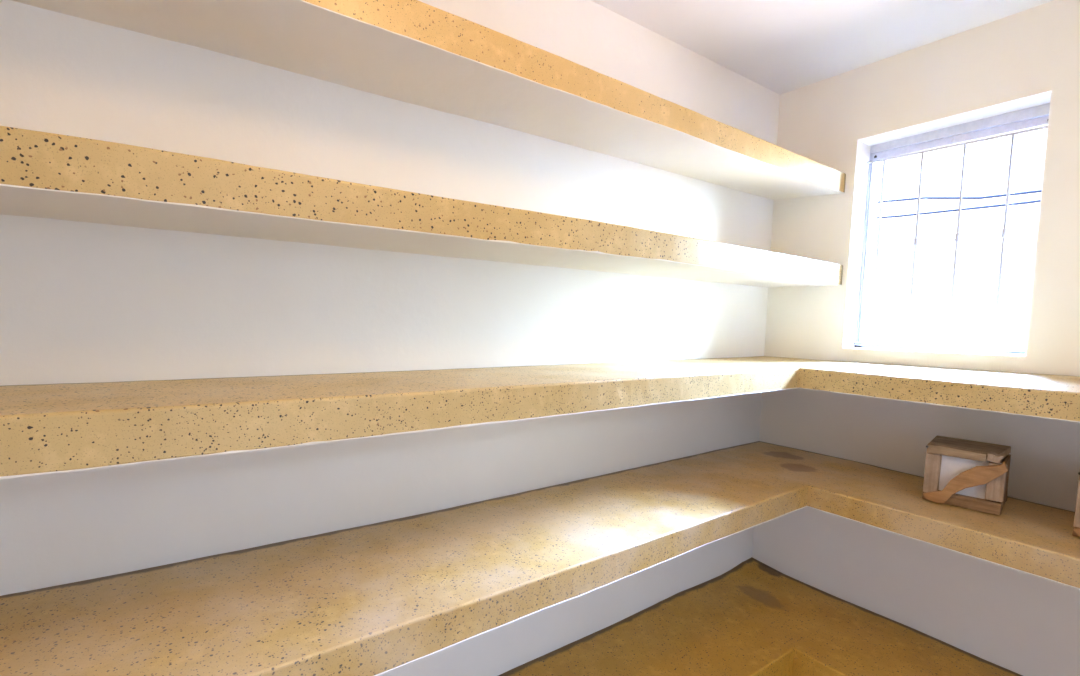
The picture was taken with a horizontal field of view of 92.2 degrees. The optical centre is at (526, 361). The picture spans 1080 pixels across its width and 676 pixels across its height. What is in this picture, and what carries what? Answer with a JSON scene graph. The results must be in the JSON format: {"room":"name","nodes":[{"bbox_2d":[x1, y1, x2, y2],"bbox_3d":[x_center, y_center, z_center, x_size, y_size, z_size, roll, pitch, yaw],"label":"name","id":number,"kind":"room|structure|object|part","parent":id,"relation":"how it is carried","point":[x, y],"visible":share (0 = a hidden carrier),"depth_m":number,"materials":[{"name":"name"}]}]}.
{"room":"pantry","nodes":[
{"label":"pantry","id":0,"kind":"room"},
{"bbox_2d":[0,0,779,675],"bbox_3d":[-0.255,0.082,1.577,3.590,2.751,0.220,-2,6,-35],"label":"wall","id":1,"kind":"structure","parent":0,"point":[81,302],"depth_m":1.30,"materials":[{"name":"white paint"}]},
{"bbox_2d":[0,126,842,286],"bbox_3d":[-0.091,-0.320,1.324,3.150,0.091,0.314,-2,6,-35],"label":"shelf","id":2,"kind":"object","parent":1,"relation":"attached to","point":[43,174],"visible":1,"depth_m":0.99,"materials":[{"name":"stone"}]},
{"bbox_2d":[12,0,845,199],"bbox_3d":[-0.087,-0.689,1.299,3.150,0.095,0.300,-2,6,-35],"label":"shelf","id":3,"kind":"object","parent":1,"relation":"attached to","point":[416,52],"visible":1,"depth_m":1.19,"materials":[{"name":"stone"}]},
{"bbox_2d":[0,441,1079,675],"bbox_3d":[0.508,0.550,0.522,3.150,0.090,2.450,-2,6,-35],"label":"shelf","id":4,"kind":"object","parent":1,"relation":"attached to","point":[376,599],"visible":0.99,"depth_m":1.14,"materials":[{"name":"stone"}]},
{"bbox_2d":[922,435,1010,515],"bbox_3d":[1.389,0.352,1.637,0.223,0.179,0.197,-3,7,-43],"label":"wooden crate","id":5,"kind":"object","parent":4,"relation":"on","point":[969,474],"visible":1,"depth_m":1.58,"materials":[{"name":"brown wood"}]},
{"bbox_3d":[1.328,0.425,1.588,0.027,0.036,0.185,-3,7,-43],"label":"rail","id":6,"kind":"part","parent":5,"relation":"part of","materials":[{"name":"brown wood"}]},
{"bbox_3d":[1.337,0.365,1.590,0.006,0.144,0.164,-3,7,-43],"label":"panel","id":7,"kind":"part","parent":5,"relation":"part of","materials":[{"name":"wood"}]},
{"bbox_2d":[1072,472,1079,536],"bbox_3d":[1.589,0.382,1.359,0.223,0.178,0.197,-2,6,-36],"label":"wooden crate","id":8,"kind":"object","parent":4,"relation":"on","point":[1076,525],"visible":1,"depth_m":1.38,"materials":[{"name":"brown wood"}]},
{"bbox_3d":[1.522,0.454,1.318,0.029,0.037,0.186,-2,6,-36],"label":"rail","id":9,"kind":"part","parent":8,"relation":"part of","materials":[{"name":"brown wood"}]},
{"bbox_2d":[0,356,1079,478],"bbox_3d":[0.517,0.152,0.489,3.150,0.092,2.450,-2,6,-35],"label":"shelf","id":10,"kind":"object","parent":1,"relation":"attached to","point":[64,427],"visible":1,"depth_m":1.04,"materials":[{"name":"stone"}]},
{"bbox_2d":[498,557,1022,675],"bbox_3d":[0.494,1.166,0.574,3.150,0.177,2.450,-2,6,-35],"label":"floor","id":11,"kind":"structure","parent":0,"point":[753,618],"depth_m":1.85,"materials":[{"name":"wood"}]},
{"bbox_2d":[591,0,1053,94],"bbox_3d":[0.545,-1.106,0.384,3.590,0.150,2.450,-2,6,-35],"label":"ceiling","id":12,"kind":"structure","parent":0,"point":[781,46],"depth_m":1.77,"materials":[{"name":"paint"}]},
{"bbox_2d":[752,0,1079,675],"bbox_3d":[1.891,0.139,1.465,0.220,2.451,2.450,-2,6,-35],"label":"wall","id":13,"kind":"structure","parent":0,"point":[1025,624],"depth_m":1.89,"materials":[{"name":"beige paint"}]},
{"bbox_2d":[856,103,1049,353],"bbox_3d":[1.567,-0.450,1.939,0.050,0.824,0.542,-2,6,-35],"label":"window","id":14,"kind":"structure","parent":13,"relation":"in","point":[1037,116],"depth_m":1.94,"materials":[{"name":"paint"}]},
{"bbox_2d":[854,125,1047,350],"bbox_3d":[1.535,-0.420,1.920,0.015,0.739,0.542,-2,6,-35],"label":"window grille","id":15,"kind":"object","parent":14,"relation":"attached to","point":[1004,230],"visible":0.97,"depth_m":1.89,"materials":[{"name":"metal"}]},
{"bbox_3d":[1.414,-0.436,2.090,0.008,0.727,0.009,-2,6,-35],"label":"rod","id":16,"kind":"part","parent":15,"relation":"part of","materials":[{"name":"paint"}]},
{"bbox_3d":[1.488,-0.426,1.987,0.008,0.727,0.009,-2,6,-35],"label":"rod","id":17,"kind":"part","parent":15,"relation":"part of","materials":[{"name":"paint"}]},
{"bbox_3d":[1.527,-0.058,1.950,0.009,0.012,0.542,-2,6,-35],"label":"rail","id":18,"kind":"part","parent":15,"relation":"part of","materials":[{"name":"paint"}]},
{"bbox_3d":[1.561,-0.416,1.884,0.008,0.727,0.009,-2,6,-35],"label":"rod","id":19,"kind":"part","parent":15,"relation":"part of","materials":[{"name":"paint"}]},
{"bbox_3d":[1.543,-0.782,1.890,0.009,0.012,0.542,-2,6,-35],"label":"rail","id":20,"kind":"part","parent":15,"relation":"part of","materials":[{"name":"metal"}]},
{"bbox_3d":[1.635,-0.406,1.780,0.008,0.727,0.009,-2,6,-35],"label":"rod","id":21,"kind":"part","parent":15,"relation":"part of","materials":[{"name":"paint"}]},
{"label":"outside","id":22,"kind":"structure","parent":0,"visible":0},
{"bbox_2d":[877,190,1040,202],"bbox_3d":[4.249,-1.690,4.776,0.021,0.471,8.501,-2,6,-35],"label":"cable","id":23,"kind":"object","parent":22,"point":[1035,191],"visible":0.42,"depth_m":4.90,"materials":[{"name":"black rubber"}]},
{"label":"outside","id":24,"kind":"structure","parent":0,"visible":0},
{"bbox_2d":[876,200,1040,218],"bbox_3d":[4.493,-1.677,4.951,0.021,0.415,8.502,-2,6,-35],"label":"cable","id":25,"kind":"object","parent":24,"point":[1034,201],"visible":0.39,"depth_m":5.16,"materials":[{"name":"black rubber"}]}
]}

